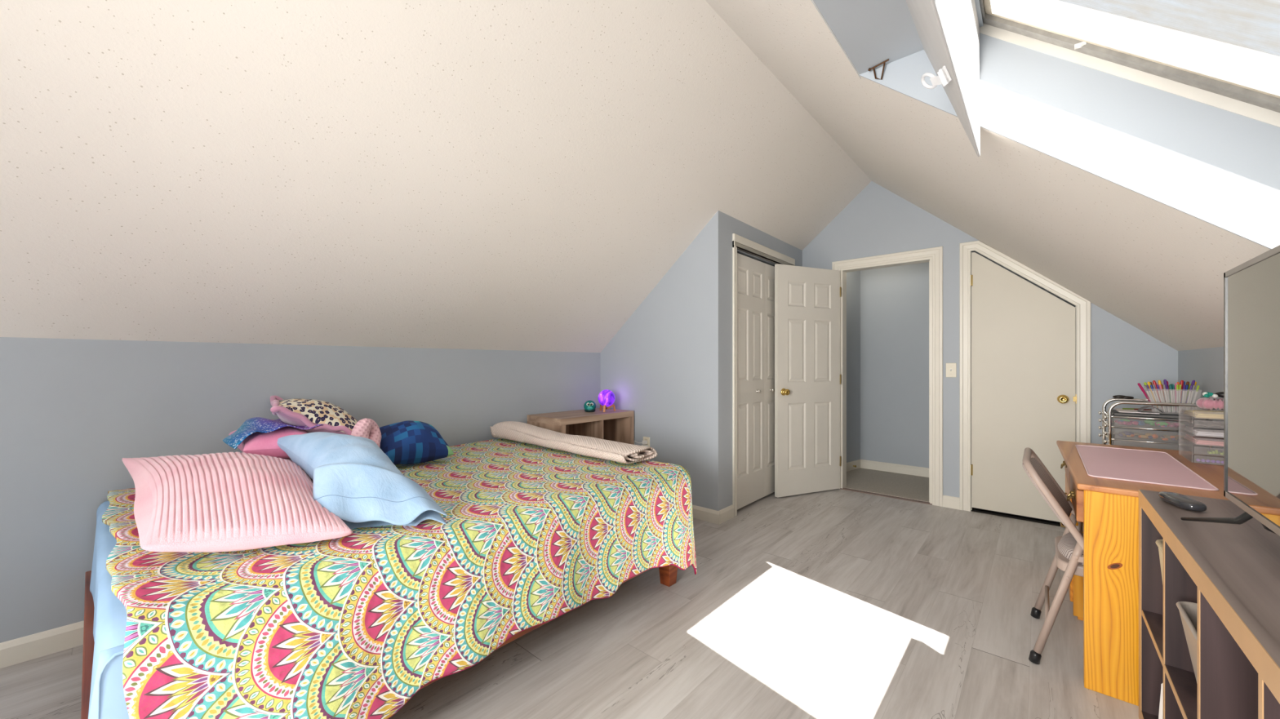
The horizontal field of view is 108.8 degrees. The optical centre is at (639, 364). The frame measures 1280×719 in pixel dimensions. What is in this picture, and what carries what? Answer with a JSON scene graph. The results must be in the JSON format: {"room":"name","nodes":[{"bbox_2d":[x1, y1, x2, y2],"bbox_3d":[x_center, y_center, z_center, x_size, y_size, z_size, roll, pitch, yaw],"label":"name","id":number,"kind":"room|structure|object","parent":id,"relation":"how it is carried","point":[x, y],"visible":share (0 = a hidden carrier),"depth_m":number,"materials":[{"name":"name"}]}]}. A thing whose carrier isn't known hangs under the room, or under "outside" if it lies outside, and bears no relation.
{"room":"bedroom","nodes":[
{"label":"bedroom","id":0,"kind":"room"},
{"bbox_2d":[0,337,599,643],"bbox_3d":[-1.384,0.523,3.004,0.100,1.253,6.298,0,0,41],"label":"wall","id":1,"kind":"structure","parent":0,"point":[71,410],"depth_m":2.02,"materials":[{"name":"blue paint"}]},
{"bbox_2d":[0,621,84,668],"bbox_3d":[-1.849,1.104,2.385,0.015,0.092,4.554,0,0,41],"label":"baseboard","id":2,"kind":"structure","parent":1,"relation":"attached to","point":[12,652],"depth_m":1.80,"materials":[{"name":"white wood"}]},
{"bbox_2d":[0,467,1138,718],"bbox_3d":[0.379,1.188,2.194,3.820,0.083,7.400,0,0,41],"label":"floor","id":3,"kind":"structure","parent":0,"point":[836,603],"depth_m":1.92,"materials":[{"name":"grey wood"}]},
{"bbox_2d":[80,564,677,718],"bbox_3d":[-1.028,1.000,2.143,1.520,0.300,2.040,0,0,41],"label":"platform bed","id":4,"kind":"object","parent":3,"relation":"on","point":[668,575],"visible":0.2,"depth_m":1.50,"materials":[{"name":"red wood"}]},
{"bbox_3d":[-1.017,0.723,2.163,1.480,0.270,1.945,0,0,41],"label":"mattress","id":5,"kind":"object","parent":4,"relation":"on","visible":0},
{"bbox_2d":[88,501,129,718],"bbox_3d":[-1.036,0.764,2.124,1.561,0.382,1.966,0,0,41],"label":"fitted sheet","id":6,"kind":"object","parent":5,"relation":"on","point":[107,697],"visible":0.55,"depth_m":1.00,"materials":[{"name":"blue fabric"}]},
{"bbox_2d":[102,438,697,718],"bbox_3d":[-0.931,0.806,2.165,1.599,0.585,2.102,0,0,41],"label":"quilt","id":7,"kind":"object","parent":5,"relation":"on","point":[354,625],"visible":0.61,"depth_m":1.33,"materials":[{"name":"multicoloured fabric"}]},
{"bbox_2d":[121,452,352,552],"bbox_3d":[-1.364,0.430,1.599,1.082,0.200,0.586,0,0,41],"label":"cushion","id":8,"kind":"object","parent":7,"relation":"on","point":[224,501],"visible":0.93,"depth_m":1.36,"materials":[{"name":"pink fabric"}]},
{"bbox_2d":[222,417,323,460],"bbox_3d":[-1.661,0.336,2.067,0.333,0.192,0.518,0,0,-44],"label":"cushion","id":9,"kind":"object","parent":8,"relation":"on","point":[256,435],"visible":0.66,"depth_m":1.93,"materials":[{"name":"fabric"}]},
{"bbox_2d":[270,395,357,435],"bbox_3d":[-1.575,0.275,2.269,0.402,0.232,0.532,0,0,-39],"label":"cushion","id":10,"kind":"object","parent":9,"relation":"on","point":[297,412],"visible":0.62,"depth_m":2.10,"materials":[{"name":"fabric"}]},
{"bbox_2d":[277,431,448,529],"bbox_3d":[-1.105,0.428,1.740,0.965,0.296,0.358,0,0,41],"label":"pillow","id":11,"kind":"object","parent":7,"relation":"on","point":[353,479],"visible":0.95,"depth_m":1.55,"materials":[{"name":"fabric"}]},
{"bbox_2d":[351,418,381,447],"bbox_3d":[-1.279,0.405,2.163,0.221,0.288,0.155,0,0,41],"label":"pillow","id":12,"kind":"object","parent":7,"relation":"on","point":[368,428],"visible":0.41,"depth_m":2.19,"materials":[{"name":"pink fabric"}]},
{"bbox_2d":[379,420,454,465],"bbox_3d":[-1.236,0.414,2.444,0.280,0.220,0.370,0,0,41],"label":"cushion","id":13,"kind":"object","parent":7,"relation":"on","point":[408,442],"visible":0.9,"depth_m":2.37,"materials":[{"name":"blue fabric"}]},
{"bbox_2d":[489,421,657,464],"bbox_3d":[-0.483,0.463,2.853,1.316,0.123,0.277,0,0,41],"label":"rolled blanket","id":14,"kind":"object","parent":7,"relation":"on","point":[625,453],"visible":1,"depth_m":2.67,"materials":[{"name":"white fabric"}]},
{"bbox_2d":[527,408,634,444],"bbox_3d":[-0.457,0.769,3.658,0.405,0.762,0.773,0,0,41],"label":"cube bookshelf","id":15,"kind":"object","parent":3,"relation":"on","point":[618,425],"visible":0.3,"depth_m":3.65,"materials":[{"name":"brown wood"}]},
{"bbox_2d":[583,400,595,412],"bbox_3d":[-0.407,0.341,3.725,0.100,0.094,0.100,0,0,41],"label":"owl figurine","id":16,"kind":"object","parent":15,"relation":"on","point":[589,406],"visible":1,"depth_m":3.69,"materials":[{"name":"teal ceramic"}]},
{"bbox_2d":[598,389,615,412],"bbox_3d":[-0.278,0.299,3.785,0.147,0.180,0.142,0,0,41],"label":"globe lamp","id":17,"kind":"object","parent":15,"relation":"on","point":[606,397],"visible":1,"depth_m":3.73,"materials":[{"name":"purple glass"}]},
{"bbox_2d":[1022,447,1083,664],"bbox_3d":[1.811,0.763,1.788,0.489,0.779,0.461,0,0,41],"label":"folding chair","id":18,"kind":"object","parent":3,"relation":"on","point":[1068,556],"visible":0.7,"depth_m":1.76,"materials":[{"name":"beige metal"}]},
{"bbox_2d":[1056,440,1229,706],"bbox_3d":[2.140,0.787,1.908,0.574,0.725,1.220,0,0,41],"label":"writing desk","id":19,"kind":"object","parent":3,"relation":"on","point":[1106,597],"visible":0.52,"depth_m":1.59,"materials":[{"name":"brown wood"}]},
{"bbox_2d":[1075,444,1218,491],"bbox_3d":[2.102,0.422,1.957,0.316,0.006,0.882,0,0,41],"label":"desk mat","id":20,"kind":"object","parent":19,"relation":"on","point":[1157,468],"visible":1,"depth_m":1.86,"materials":[{"name":"pink plastic"}]},
{"bbox_3d":[2.512,0.310,2.012,0.150,0.230,0.263,0,0,41],"label":"drawer organizer","id":21,"kind":"object","parent":19,"relation":"on","visible":0},
{"bbox_2d":[1183,434,1223,446],"bbox_3d":[2.511,0.335,2.012,0.124,0.017,0.225,0,0,41],"label":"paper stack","id":22,"kind":"object","parent":21,"relation":"on","point":[1200,440],"visible":0.64,"depth_m":1.99,"materials":[{"name":"pink paper"}]},
{"bbox_2d":[1183,426,1223,437],"bbox_3d":[2.511,0.297,2.012,0.124,0.017,0.225,0,0,41],"label":"paper stack","id":23,"kind":"object","parent":21,"relation":"in","point":[1197,431],"visible":0.64,"depth_m":1.99,"materials":[{"name":"white paper"}]},
{"bbox_2d":[1183,409,1223,418],"bbox_3d":[2.511,0.221,2.012,0.124,0.017,0.225,0,0,41],"label":"paper pad","id":24,"kind":"object","parent":21,"relation":"in","point":[1197,414],"visible":0.64,"depth_m":1.98,"materials":[{"name":"beige paper"}]},
{"bbox_2d":[1185,419,1223,427],"bbox_3d":[2.502,0.255,2.005,0.118,0.022,0.201,0,0,41],"label":"scrap","id":25,"kind":"object","parent":21,"relation":"in","point":[1208,423],"visible":0.74,"depth_m":1.98,"materials":[{"name":"grey paper"}]},
{"bbox_2d":[1195,397,1223,410],"bbox_3d":[2.497,0.172,1.981,0.119,0.050,0.134,0,0,41],"label":"scrunchie","id":26,"kind":"object","parent":21,"relation":"on","point":[1211,403],"visible":0.7,"depth_m":1.96,"materials":[{"name":"pink fabric"}]},
{"bbox_2d":[1202,391,1223,398],"bbox_3d":[2.470,0.130,1.955,0.060,0.028,0.090,0,0,-21],"label":"hair clip","id":27,"kind":"object","parent":26,"relation":"on","point":[1220,394],"visible":0.72,"depth_m":1.95,"materials":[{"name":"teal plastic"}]},
{"bbox_2d":[1195,458,1223,463],"bbox_3d":[2.443,0.413,1.935,0.121,0.013,0.012,0,0,41],"label":"strip","id":28,"kind":"object","parent":21,"relation":"in","point":[1197,460],"visible":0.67,"depth_m":1.95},
{"bbox_2d":[1207,449,1223,454],"bbox_3d":[2.463,0.374,1.944,0.067,0.016,0.040,0,0,41],"label":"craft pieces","id":29,"kind":"object","parent":21,"relation":"in","point":[1215,451],"visible":0.63,"depth_m":1.95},
{"bbox_2d":[1097,398,1213,452],"bbox_3d":[2.835,0.675,2.535,0.401,0.947,0.332,0,0,41],"label":"rolling cart","id":30,"kind":"object","parent":3,"relation":"on","point":[1171,416],"visible":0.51,"depth_m":2.49,"materials":[{"name":"silver metal"}]},
{"bbox_2d":[1112,395,1133,399],"bbox_3d":[2.865,0.195,2.715,0.089,0.022,0.028,0,0,41],"label":"claw clip","id":31,"kind":"object","parent":30,"relation":"on","point":[1121,397],"visible":1,"depth_m":2.71,"materials":[{"name":"black plastic"}]},
{"bbox_2d":[1115,408,1159,414],"bbox_3d":[2.793,0.264,2.565,0.175,0.005,0.240,0,0,41],"label":"paper sheets","id":32,"kind":"object","parent":30,"relation":"on","point":[1153,411],"visible":0.79,"depth_m":2.52,"materials":[{"name":"white paper"}]},
{"bbox_2d":[1122,408,1137,409],"bbox_3d":[2.829,0.257,2.624,0.097,0.007,0.007,0,0,20],"label":"pencil","id":33,"kind":"object","parent":32,"relation":"on","point":[1122,408],"visible":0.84,"depth_m":2.63,"materials":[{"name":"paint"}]},
{"bbox_2d":[1137,405,1163,413],"bbox_3d":[2.774,0.245,2.489,0.088,0.030,0.100,0,0,41],"label":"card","id":34,"kind":"object","parent":32,"relation":"on","point":[1140,410],"visible":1,"depth_m":2.49,"materials":[{"name":"grey paper"}]},
{"bbox_2d":[1118,431,1186,440],"bbox_3d":[2.757,0.384,2.442,0.289,0.037,0.072,0,0,41],"label":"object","id":35,"kind":"object","parent":30,"relation":"in","point":[1126,434],"visible":0.87,"depth_m":2.44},
{"bbox_2d":[1114,418,1198,428],"bbox_3d":[2.750,0.318,2.446,0.301,0.036,0.075,0,0,41],"label":"toys","id":36,"kind":"object","parent":30,"relation":"in","point":[1123,421],"visible":0.97,"depth_m":2.45},
{"bbox_2d":[1107,408,1207,420],"bbox_3d":[2.837,0.277,2.531,0.332,0.014,0.294,0,0,41],"label":"tray","id":37,"kind":"object","parent":30,"relation":"on","point":[1167,415],"depth_m":2.48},
{"bbox_3d":[2.891,0.200,2.493,0.192,0.133,0.165,0,0,41],"label":"tub","id":38,"kind":"object","parent":30,"relation":"on","visible":0},
{"bbox_2d":[1137,382,1154,408],"bbox_3d":[2.835,0.176,2.563,0.012,0.140,0.068,0,0,-38],"label":"marker","id":39,"kind":"object","parent":38,"relation":"in","point":[1139,384],"visible":0.78,"depth_m":2.57,"materials":[{"name":"pink plastic"}]},
{"bbox_2d":[1143,385,1156,412],"bbox_3d":[2.792,0.188,2.505,0.052,0.145,0.008,0,0,26],"label":"pen","id":40,"kind":"object","parent":38,"relation":"in","point":[1144,386],"visible":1,"depth_m":2.50,"materials":[{"name":"white plastic"}]},
{"bbox_2d":[1146,385,1158,412],"bbox_3d":[2.810,0.187,2.512,0.048,0.146,0.008,0,0,25],"label":"pen","id":41,"kind":"object","parent":38,"relation":"in","point":[1148,387],"visible":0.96,"depth_m":2.51,"materials":[{"name":"white plastic"}]},
{"bbox_2d":[1146,382,1158,408],"bbox_3d":[2.854,0.171,2.547,0.012,0.147,0.044,0,0,-30],"label":"marker","id":42,"kind":"object","parent":38,"relation":"in","point":[1148,383],"visible":0.56,"depth_m":2.55,"materials":[{"name":"white plastic"}]},
{"bbox_2d":[1150,385,1160,412],"bbox_3d":[2.806,0.187,2.492,0.044,0.147,0.008,0,0,23],"label":"pen","id":43,"kind":"object","parent":38,"relation":"in","point":[1151,386],"visible":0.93,"depth_m":2.49,"materials":[{"name":"white plastic"}]},
{"bbox_2d":[1152,380,1162,407],"bbox_3d":[2.866,0.164,2.536,0.012,0.149,0.038,0,0,-25],"label":"marker","id":44,"kind":"object","parent":38,"relation":"in","point":[1153,381],"visible":0.61,"depth_m":2.54,"materials":[{"name":"white plastic"}]},
{"bbox_2d":[1152,384,1162,411],"bbox_3d":[2.825,0.186,2.500,0.040,0.148,0.008,0,0,21],"label":"pen","id":45,"kind":"object","parent":38,"relation":"in","point":[1153,385],"visible":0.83,"depth_m":2.50,"materials":[{"name":"white plastic"}]},
{"bbox_2d":[1156,384,1164,412],"bbox_3d":[2.820,0.186,2.480,0.037,0.149,0.008,0,0,18],"label":"pen","id":46,"kind":"object","parent":38,"relation":"in","point":[1157,386],"visible":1,"depth_m":2.48,"materials":[{"name":"white plastic"}]},
{"bbox_2d":[1157,380,1164,399],"bbox_3d":[2.879,0.163,2.525,0.012,0.149,0.031,0,0,-16],"label":"marker","id":47,"kind":"object","parent":38,"relation":"in","point":[1158,381],"visible":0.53,"depth_m":2.53,"materials":[{"name":"plastic"}]},
{"bbox_2d":[1159,384,1166,412],"bbox_3d":[2.839,0.185,2.487,0.033,0.150,0.008,0,0,14],"label":"pen","id":48,"kind":"object","parent":38,"relation":"in","point":[1160,385],"visible":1,"depth_m":2.48,"materials":[{"name":"white plastic"}]},
{"bbox_2d":[1163,384,1169,412],"bbox_3d":[2.835,0.185,2.467,0.030,0.151,0.008,0,0,9],"label":"pen","id":49,"kind":"object","parent":38,"relation":"in","point":[1164,386],"visible":1,"depth_m":2.46,"materials":[{"name":"white plastic"}]},
{"bbox_2d":[1165,384,1171,412],"bbox_3d":[2.854,0.185,2.474,0.026,0.151,0.008,0,0,1],"label":"pen","id":50,"kind":"object","parent":38,"relation":"in","point":[1166,385],"visible":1,"depth_m":2.47,"materials":[{"name":"white plastic"}]},
{"bbox_2d":[1168,384,1172,412],"bbox_3d":[2.904,0.185,2.503,0.012,0.150,0.022,0,0,32],"label":"marker","id":51,"kind":"object","parent":38,"relation":"in","point":[1171,384],"visible":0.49,"depth_m":2.50,"materials":[{"name":"white plastic"}]},
{"bbox_2d":[1169,384,1173,412],"bbox_3d":[2.849,0.184,2.454,0.023,0.151,0.008,0,0,-9],"label":"pen","id":52,"kind":"object","parent":38,"relation":"in","point":[1171,385],"visible":1,"depth_m":2.45,"materials":[{"name":"white plastic"}]},
{"bbox_2d":[1172,384,1175,412],"bbox_3d":[2.869,0.184,2.461,0.021,0.152,0.008,0,0,-24],"label":"pen","id":53,"kind":"object","parent":38,"relation":"in","point":[1173,385],"visible":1,"depth_m":2.46,"materials":[{"name":"white plastic"}]},
{"bbox_2d":[1174,383,1177,410],"bbox_3d":[2.916,0.178,2.492,0.023,0.150,0.012,0,0,-20],"label":"marker","id":54,"kind":"object","parent":38,"relation":"in","point":[1175,384],"visible":0.52,"depth_m":2.49,"materials":[{"name":"plastic"}]},
{"bbox_2d":[1176,384,1178,413],"bbox_3d":[2.864,0.184,2.440,0.020,0.152,0.008,0,0,-43],"label":"pen","id":55,"kind":"object","parent":38,"relation":"in","point":[1177,385],"visible":1,"depth_m":2.44,"materials":[{"name":"white plastic"}]},
{"bbox_2d":[1177,384,1181,412],"bbox_3d":[2.884,0.184,2.447,0.008,0.152,0.020,0,0,27],"label":"pen","id":56,"kind":"object","parent":38,"relation":"in","point":[1180,385],"visible":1,"depth_m":2.44,"materials":[{"name":"white plastic"}]},
{"bbox_2d":[1180,380,1183,402],"bbox_3d":[2.929,0.162,2.481,0.028,0.150,0.012,0,0,2],"label":"marker","id":57,"kind":"object","parent":38,"relation":"in","point":[1181,381],"visible":0.5,"depth_m":2.48,"materials":[{"name":"white plastic"}]},
{"bbox_2d":[1180,384,1185,413],"bbox_3d":[2.879,0.184,2.427,0.008,0.152,0.022,0,0,9],"label":"pen","id":58,"kind":"object","parent":38,"relation":"in","point":[1184,385],"visible":1,"depth_m":2.42,"materials":[{"name":"white plastic"}]},
{"bbox_2d":[1182,384,1188,413],"bbox_3d":[2.899,0.184,2.434,0.008,0.151,0.024,0,0,-4],"label":"pen","id":59,"kind":"object","parent":38,"relation":"in","point":[1187,385],"visible":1,"depth_m":2.43,"materials":[{"name":"white plastic"}]},
{"bbox_2d":[1185,383,1191,402],"bbox_3d":[2.966,0.179,2.486,0.038,0.148,0.012,0,0,18],"label":"marker","id":60,"kind":"object","parent":38,"relation":"in","point":[1189,384],"visible":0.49,"depth_m":2.48,"materials":[{"name":"white plastic"}]},
{"bbox_2d":[1185,385,1192,409],"bbox_3d":[2.894,0.185,2.414,0.008,0.151,0.028,0,0,-12],"label":"pen","id":61,"kind":"object","parent":38,"relation":"in","point":[1191,386],"visible":0.71,"depth_m":2.41,"materials":[{"name":"white plastic"}]},
{"bbox_2d":[1185,380,1195,407],"bbox_3d":[2.953,0.159,2.459,0.041,0.148,0.012,0,0,21],"label":"marker","id":62,"kind":"object","parent":38,"relation":"in","point":[1193,383],"visible":0.46,"depth_m":2.45,"materials":[{"name":"plastic"}]},
{"bbox_2d":[1187,385,1195,409],"bbox_3d":[2.914,0.185,2.421,0.008,0.150,0.031,0,0,-19],"label":"pen","id":63,"kind":"object","parent":38,"relation":"in","point":[1193,386],"visible":0.7,"depth_m":2.42,"materials":[{"name":"white plastic"}]},
{"bbox_2d":[1190,385,1199,410],"bbox_3d":[2.909,0.185,2.401,0.008,0.150,0.035,0,0,-23],"label":"pen","id":64,"kind":"object","parent":38,"relation":"in","point":[1197,386],"visible":0.7,"depth_m":2.40,"materials":[{"name":"white plastic"}]},
{"bbox_2d":[1138,489,1279,718],"bbox_3d":[1.288,0.779,0.807,0.395,0.742,1.480,0,0,41],"label":"cube storage unit","id":65,"kind":"object","parent":3,"relation":"on","point":[1232,571],"visible":0.99,"depth_m":0.99,"materials":[{"name":"brown laminate"}]},
{"bbox_2d":[1142,609,1163,666],"bbox_3d":[1.633,0.790,1.204,0.387,0.016,0.335,0,0,41],"label":"shelf","id":66,"kind":"object","parent":65,"relation":"attached to","point":[1153,619],"depth_m":1.37,"materials":[{"name":"brown laminate"}]},
{"bbox_2d":[1155,539,1163,586],"bbox_3d":[1.618,0.656,1.188,0.350,0.252,0.278,0,0,41],"label":"woven basket","id":67,"kind":"object","parent":65,"relation":"on","point":[1159,543],"visible":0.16,"depth_m":1.35,"materials":[{"name":"beige wicker"}]},
{"bbox_2d":[1158,683,1163,718],"bbox_3d":[1.527,0.938,1.167,0.268,0.186,0.140,0,0,41],"label":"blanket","id":68,"kind":"object","parent":65,"relation":"in","point":[1161,705],"visible":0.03,"depth_m":1.27,"materials":[{"name":"white fabric"}]},
{"bbox_2d":[1164,664,1197,718],"bbox_3d":[1.402,0.790,0.940,0.387,0.016,0.335,0,0,41],"label":"shelf","id":69,"kind":"object","parent":65,"relation":"attached to","point":[1181,678],"depth_m":1.11,"materials":[{"name":"brown laminate"}]},
{"bbox_2d":[1158,491,1207,511],"bbox_3d":[1.560,0.395,1.319,0.056,0.026,0.148,0,0,26],"label":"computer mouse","id":70,"kind":"object","parent":65,"relation":"on","point":[1180,500],"visible":1,"depth_m":1.29,"materials":[{"name":"black plastic"}]},
{"bbox_2d":[1176,601,1197,684],"bbox_3d":[1.380,0.683,0.926,0.359,0.198,0.271,0,0,41],"label":"plastic bin","id":71,"kind":"object","parent":65,"relation":"on","point":[1188,611],"visible":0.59,"depth_m":1.08,"materials":[{"name":"beige"}]},
{"bbox_2d":[1180,244,1279,536],"bbox_3d":[1.117,0.093,0.730,0.172,0.624,1.073,0,0,41],"label":"television","id":72,"kind":"object","parent":65,"relation":"on","point":[1251,289],"visible":1,"depth_m":0.95,"materials":[{"name":"black"}]},
{"bbox_2d":[0,0,1271,352],"bbox_3d":[0.016,-0.870,1.779,3.820,1.746,6.298,0,0,41],"label":"ceiling","id":73,"kind":"structure","parent":0,"point":[487,175],"depth_m":1.94,"materials":[{"name":"white paint"}]},
{"bbox_2d":[600,210,724,511],"bbox_3d":[0.134,0.020,3.735,1.221,2.260,0.090,0,0,41],"label":"wall","id":74,"kind":"structure","parent":0,"point":[665,365],"depth_m":3.50,"materials":[{"name":"blue paint"}]},
{"bbox_2d":[634,440,647,444],"bbox_3d":[-0.010,0.880,3.748,0.132,0.517,0.066,0,0,41],"label":"charger","id":75,"kind":"object","parent":74,"relation":"attached to","point":[644,442],"visible":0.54,"depth_m":3.71,"materials":[{"name":"white plastic"}]},
{"bbox_2d":[643,436,649,447],"bbox_3d":[0.052,0.655,3.742,0.070,0.120,0.008,0,0,41],"label":"wall outlet","id":76,"kind":"object","parent":74,"relation":"attached to","point":[645,438],"visible":0.52,"depth_m":3.73,"materials":[{"name":"beige plastic"}]},
{"bbox_2d":[692,504,719,524],"bbox_3d":[0.111,1.104,3.686,1.221,0.092,0.015,0,0,41],"label":"baseboard","id":77,"kind":"structure","parent":74,"relation":"attached to","point":[699,513],"depth_m":3.35,"materials":[{"name":"white wood"}]},
{"bbox_2d":[724,213,802,507],"bbox_3d":[1.064,0.020,3.947,0.100,2.260,1.454,0,0,41],"label":"wall","id":78,"kind":"structure","parent":0,"point":[732,225],"depth_m":3.43,"materials":[{"name":"blue paint"}]},
{"bbox_2d":[719,505,733,524],"bbox_3d":[0.635,1.104,3.370,0.015,0.092,0.201,0,0,41],"label":"baseboard","id":79,"kind":"structure","parent":78,"relation":"attached to","point":[726,513],"depth_m":3.36,"materials":[{"name":"white wood"}]},
{"bbox_2d":[737,253,774,510],"bbox_3d":[1.057,0.132,3.885,0.068,1.980,1.019,0,0,41],"label":"door","id":80,"kind":"structure","parent":78,"relation":"in","point":[755,278],"depth_m":3.76,"materials":[{"name":"white paint"}]},
{"bbox_2d":[732,233,795,517],"bbox_3d":[1.074,0.083,3.869,0.018,2.135,1.128,0,0,41],"label":"trim","id":81,"kind":"structure","parent":78,"relation":"attached to","point":[739,242],"depth_m":3.47,"materials":[{"name":"white wood"}]},
{"bbox_2d":[846,271,860,462],"bbox_3d":[2.031,-0.050,4.825,0.964,2.400,0.098,0,0,-37],"label":"wall","id":82,"kind":"structure","parent":0,"point":[853,278],"depth_m":4.99,"materials":[{"name":"blue paint"}]},
{"bbox_2d":[846,459,860,471],"bbox_3d":[2.068,1.103,4.793,0.944,0.095,0.015,0,0,-37],"label":"baseboard","id":83,"kind":"structure","parent":82,"relation":"attached to","point":[850,467],"depth_m":4.98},
{"bbox_2d":[860,262,928,468],"bbox_3d":[2.497,-0.080,4.484,2.749,2.460,1.022,0,0,41],"label":"wall","id":84,"kind":"structure","parent":0,"point":[895,300],"depth_m":4.85,"materials":[{"name":"blue paint"}]},
{"bbox_2d":[860,459,928,477],"bbox_3d":[3.082,1.103,4.508,1.700,0.095,0.015,0,0,41],"label":"baseboard","id":85,"kind":"structure","parent":84,"relation":"attached to","point":[868,464],"depth_m":4.84,"materials":[{"name":"white wood"}]},
{"bbox_2d":[811,0,983,78],"bbox_3d":[0.637,-1.108,1.229,0.380,0.024,1.070,0,0,41],"label":"ceiling","id":86,"kind":"structure","parent":0,"point":[870,33],"depth_m":1.49,"materials":[{"name":"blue paint"}]},
{"bbox_2d":[867,58,888,79],"bbox_3d":[0.874,-1.069,1.675,0.021,0.055,0.073,0,0,-40],"label":"metal hook","id":87,"kind":"object","parent":86,"relation":"attached to","point":[887,60],"visible":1,"depth_m":1.67,"materials":[{"name":"silver metal"}]},
{"bbox_2d":[802,181,1177,511],"bbox_3d":[2.022,-0.237,4.148,3.720,2.773,0.110,0,0,41],"label":"wall","id":88,"kind":"structure","parent":0,"point":[877,221],"depth_m":3.66,"materials":[{"name":"blue paint"}]},
{"bbox_2d":[774,263,840,497],"bbox_3d":[1.507,0.141,4.044,0.727,1.995,0.155,0,0,-19],"label":"door","id":89,"kind":"structure","parent":88,"relation":"in","point":[807,376],"depth_m":4.04,"materials":[{"name":"white paint"}]},
{"bbox_2d":[840,488,932,505],"bbox_3d":[2.129,1.147,3.994,0.723,0.006,0.042,0,0,41],"label":"threshold","id":90,"kind":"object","parent":88,"relation":"attached to","point":[846,489],"depth_m":3.97,"materials":[{"name":"wood"}]},
{"bbox_2d":[831,246,942,506],"bbox_3d":[2.153,0.099,4.021,0.867,2.102,0.128,0,0,41],"label":"trim","id":91,"kind":"structure","parent":88,"relation":"attached to","point":[934,255],"depth_m":3.76,"materials":[{"name":"white wood"}]},
{"bbox_2d":[942,495,959,510],"bbox_3d":[2.485,1.104,3.660,0.119,0.092,0.015,0,0,41],"label":"baseboard","id":92,"kind":"structure","parent":88,"relation":"attached to","point":[950,502],"depth_m":3.65,"materials":[{"name":"white wood"}]},
{"bbox_2d":[946,363,956,377],"bbox_3d":[2.484,0.048,3.658,0.071,0.115,0.018,0,0,41],"label":"light switch","id":93,"kind":"object","parent":88,"relation":"attached to","point":[951,368],"visible":1,"depth_m":3.66,"materials":[{"name":"beige plastic"}]},
{"bbox_2d":[971,508,1063,526],"bbox_3d":[2.845,1.149,3.421,0.597,0.003,0.100,0,0,41],"label":"door gap","id":94,"kind":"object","parent":88,"relation":"attached to","point":[995,513],"depth_m":3.42,"materials":[{"name":"black"}]},
{"bbox_2d":[970,252,1076,522],"bbox_3d":[2.808,0.123,3.375,0.616,1.994,0.090,0,0,41],"label":"door","id":95,"kind":"structure","parent":88,"relation":"in","point":[1024,395],"depth_m":3.40,"materials":[{"name":"beige paint"}]},
{"bbox_2d":[959,240,1090,523],"bbox_3d":[2.842,0.097,3.418,0.741,2.106,0.128,0,0,41],"label":"trim","id":96,"kind":"structure","parent":88,"relation":"attached to","point":[1082,306],"depth_m":3.50,"materials":[{"name":"white wood"}]},
{"bbox_2d":[859,32,1279,248],"bbox_3d":[1.273,-0.617,1.349,1.195,1.045,0.006,0,0,41],"label":"wall","id":97,"kind":"structure","parent":0,"point":[1216,166],"depth_m":1.27,"materials":[{"name":"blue paint"}]},
{"bbox_2d":[1177,346,1223,456],"bbox_3d":[1.415,0.533,0.554,0.100,1.234,6.298,0,0,41],"label":"wall","id":98,"kind":"structure","parent":0,"point":[1205,366],"depth_m":2.45,"materials":[{"name":"blue paint"}]},
{"bbox_3d":[1.307,-0.869,1.513,2.226,2.238,7.600,0,0,41],"label":"deck","id":99,"kind":"object","parent":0,"visible":0},
{"bbox_2d":[906,0,1279,156],"bbox_3d":[1.025,-0.799,0.890,0.983,0.873,1.050,0,0,41],"label":"window","id":100,"kind":"structure","parent":99,"relation":"attached to","point":[1236,79],"depth_m":1.22,"materials":[{"name":"white wood"}]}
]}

